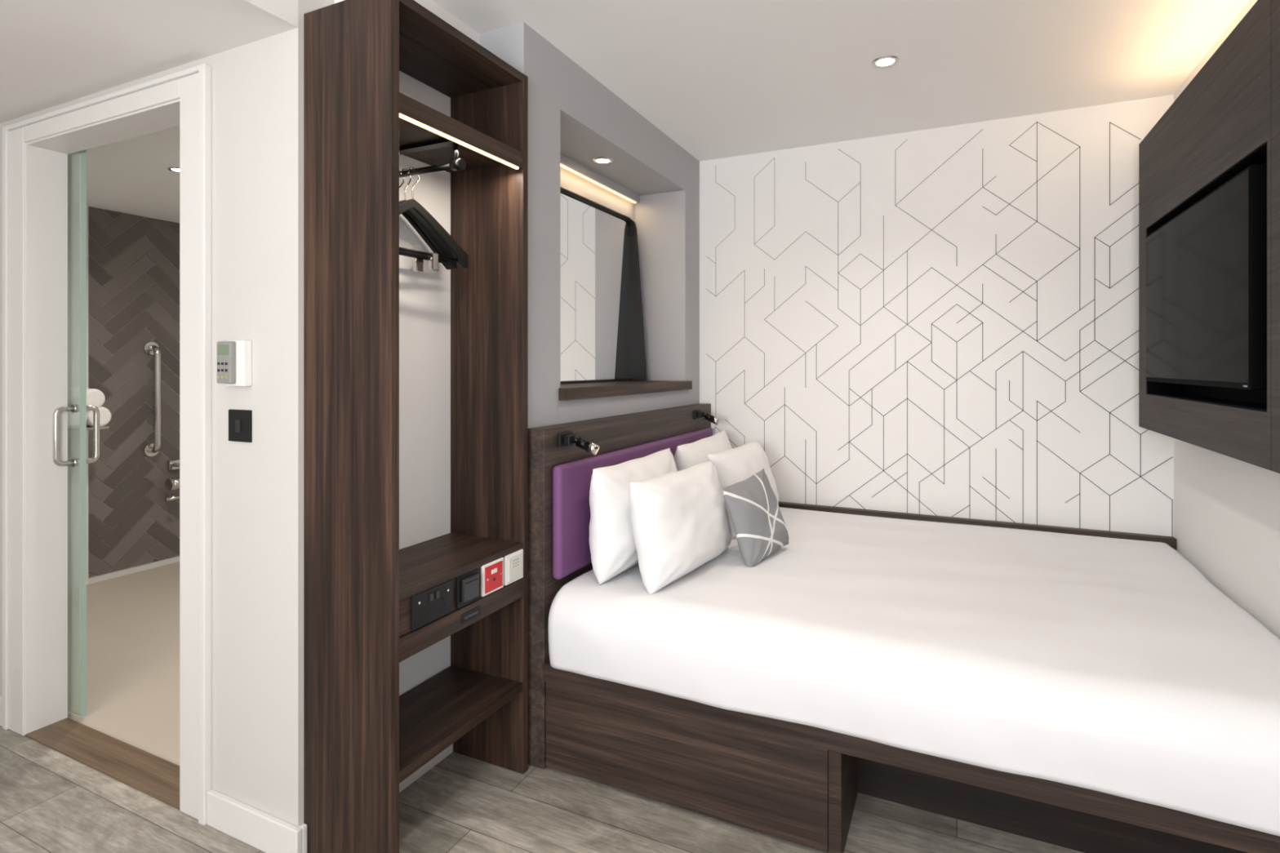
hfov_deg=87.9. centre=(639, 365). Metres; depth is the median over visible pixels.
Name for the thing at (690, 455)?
pillow
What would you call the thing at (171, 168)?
recessed light
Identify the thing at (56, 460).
door handle
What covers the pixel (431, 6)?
wall
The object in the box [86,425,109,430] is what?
shelf
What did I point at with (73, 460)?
rose
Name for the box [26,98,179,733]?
lining
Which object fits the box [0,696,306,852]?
baseboard
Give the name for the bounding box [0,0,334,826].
wall
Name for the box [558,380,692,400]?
niche shelf
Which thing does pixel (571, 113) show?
wall
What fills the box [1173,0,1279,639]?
wall
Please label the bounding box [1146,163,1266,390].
television
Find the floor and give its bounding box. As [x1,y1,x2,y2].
[0,561,1083,852]
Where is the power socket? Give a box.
[410,579,453,631]
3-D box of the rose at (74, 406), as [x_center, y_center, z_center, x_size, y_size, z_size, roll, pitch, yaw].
[-2.043,0.155,2.395,0.030,0.030,0.006,0,0,26]
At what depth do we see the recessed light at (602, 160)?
2.85 m
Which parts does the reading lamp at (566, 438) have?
mount plate, arm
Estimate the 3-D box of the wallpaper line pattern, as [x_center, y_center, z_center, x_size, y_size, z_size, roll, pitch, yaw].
[1.243,-0.106,3.087,1.980,1.895,0.001,0,0,26]
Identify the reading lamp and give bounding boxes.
[557,431,599,455]
[693,409,719,425]
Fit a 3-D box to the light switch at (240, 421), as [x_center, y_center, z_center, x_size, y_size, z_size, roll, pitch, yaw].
[-1.079,0.162,1.789,0.090,0.086,0.011,0,0,26]
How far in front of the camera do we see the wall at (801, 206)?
3.02 m
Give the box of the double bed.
[528,403,1279,852]
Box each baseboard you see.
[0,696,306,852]
[88,555,179,584]
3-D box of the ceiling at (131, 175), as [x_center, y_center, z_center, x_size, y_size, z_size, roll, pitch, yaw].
[-1.827,-0.980,3.457,3.075,0.100,2.135,0,0,26]
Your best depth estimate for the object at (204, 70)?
1.84 m
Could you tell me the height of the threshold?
0.006 m
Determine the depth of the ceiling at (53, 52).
1.75 m
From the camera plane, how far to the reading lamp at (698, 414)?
3.28 m
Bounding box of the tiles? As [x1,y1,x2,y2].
[88,206,179,577]
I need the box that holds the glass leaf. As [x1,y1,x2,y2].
[67,151,79,715]
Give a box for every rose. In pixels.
[71,404,76,413]
[71,458,76,466]
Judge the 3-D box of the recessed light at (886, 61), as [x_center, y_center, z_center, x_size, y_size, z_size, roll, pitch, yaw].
[0.876,-1.085,2.372,0.092,0.003,0.092,0,0,26]
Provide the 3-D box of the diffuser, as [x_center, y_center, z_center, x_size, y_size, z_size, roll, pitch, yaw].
[-0.482,-0.609,1.828,0.009,0.006,0.484,0,0,26]
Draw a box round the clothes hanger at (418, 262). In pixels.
[399,169,450,272]
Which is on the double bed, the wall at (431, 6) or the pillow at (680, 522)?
the pillow at (680, 522)
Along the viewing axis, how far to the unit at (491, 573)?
1.92 m
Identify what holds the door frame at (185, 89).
attached to the wall at (257, 86)
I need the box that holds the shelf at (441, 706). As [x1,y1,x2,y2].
[399,665,522,783]
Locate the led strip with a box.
[560,152,639,203]
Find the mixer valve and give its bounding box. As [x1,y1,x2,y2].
[164,459,179,502]
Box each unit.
[480,557,503,596]
[503,549,523,586]
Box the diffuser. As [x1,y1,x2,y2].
[399,112,518,168]
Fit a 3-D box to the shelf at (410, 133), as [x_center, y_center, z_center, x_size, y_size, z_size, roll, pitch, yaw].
[-0.605,-0.647,1.895,0.286,0.025,0.508,0,0,26]
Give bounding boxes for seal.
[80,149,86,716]
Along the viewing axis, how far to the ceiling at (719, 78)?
2.34 m
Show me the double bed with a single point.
(1085, 691)
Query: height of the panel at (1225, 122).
1.099 m
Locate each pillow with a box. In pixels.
[589,448,677,585]
[629,460,732,594]
[673,430,732,471]
[707,440,778,539]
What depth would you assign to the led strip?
3.05 m
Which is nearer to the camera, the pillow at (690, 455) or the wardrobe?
the wardrobe
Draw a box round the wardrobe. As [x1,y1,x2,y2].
[303,0,528,852]
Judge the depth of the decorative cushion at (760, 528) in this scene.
2.36 m
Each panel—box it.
[86,205,88,584]
[1138,0,1279,473]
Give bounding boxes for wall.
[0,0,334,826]
[88,206,179,576]
[334,0,479,44]
[479,22,699,428]
[699,94,1173,537]
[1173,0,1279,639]
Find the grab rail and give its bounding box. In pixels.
[143,341,161,457]
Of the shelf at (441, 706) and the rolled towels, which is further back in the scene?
the rolled towels
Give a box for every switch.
[228,408,252,442]
[455,568,479,608]
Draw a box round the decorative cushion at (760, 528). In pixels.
[722,468,788,567]
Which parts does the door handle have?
pull handle, pull handle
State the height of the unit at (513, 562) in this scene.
0.088 m
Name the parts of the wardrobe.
panel, panel, rail, pull-out hanging rail, knob, panel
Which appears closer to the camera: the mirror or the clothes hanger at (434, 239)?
the clothes hanger at (434, 239)
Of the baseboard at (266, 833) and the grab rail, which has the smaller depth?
the baseboard at (266, 833)
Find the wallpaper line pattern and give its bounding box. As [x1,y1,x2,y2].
[706,121,1173,536]
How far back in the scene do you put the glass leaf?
2.40 m
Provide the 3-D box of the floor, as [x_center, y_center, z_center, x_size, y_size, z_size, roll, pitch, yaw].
[-1.389,1.295,1.605,5.460,0.050,5.100,0,0,26]
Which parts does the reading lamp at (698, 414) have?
mount plate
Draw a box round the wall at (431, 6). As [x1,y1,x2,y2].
[334,0,479,44]
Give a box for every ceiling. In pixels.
[0,0,297,123]
[86,125,179,222]
[431,0,1248,161]
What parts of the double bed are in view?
headboard wood panel, headboard padded panel, drawer, rail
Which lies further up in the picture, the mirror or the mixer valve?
the mirror
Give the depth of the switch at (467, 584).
1.81 m
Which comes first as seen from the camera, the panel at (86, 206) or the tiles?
the panel at (86, 206)
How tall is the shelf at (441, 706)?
0.027 m
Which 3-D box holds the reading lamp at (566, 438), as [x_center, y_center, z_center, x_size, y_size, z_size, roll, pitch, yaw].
[-0.204,0.258,2.192,0.140,0.076,0.071,0,0,-9]
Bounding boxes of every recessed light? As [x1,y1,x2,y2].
[167,166,179,173]
[591,156,613,164]
[871,55,898,67]
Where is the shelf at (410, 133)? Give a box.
[399,117,503,173]
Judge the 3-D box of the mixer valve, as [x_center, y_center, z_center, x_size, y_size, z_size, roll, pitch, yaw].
[-2.967,0.731,4.237,0.136,0.243,0.140,0,0,26]
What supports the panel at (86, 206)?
attached to the wall at (90, 206)
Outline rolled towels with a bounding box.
[86,388,111,430]
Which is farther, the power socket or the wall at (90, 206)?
the wall at (90, 206)
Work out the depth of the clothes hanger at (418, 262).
2.00 m
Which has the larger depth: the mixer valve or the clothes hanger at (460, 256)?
the mixer valve
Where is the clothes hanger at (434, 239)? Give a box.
[399,168,456,269]
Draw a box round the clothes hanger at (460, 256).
[399,167,467,271]
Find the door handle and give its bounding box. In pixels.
[53,405,99,466]
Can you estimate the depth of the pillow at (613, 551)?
2.13 m
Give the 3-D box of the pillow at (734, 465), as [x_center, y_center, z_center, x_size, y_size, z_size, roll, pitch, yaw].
[0.461,0.530,2.915,0.218,0.346,0.596,0,0,31]
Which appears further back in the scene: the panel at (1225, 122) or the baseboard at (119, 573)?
the baseboard at (119, 573)
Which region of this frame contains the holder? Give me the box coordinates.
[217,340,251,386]
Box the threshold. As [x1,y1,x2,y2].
[25,717,179,809]
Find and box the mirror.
[560,186,647,384]
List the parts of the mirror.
glass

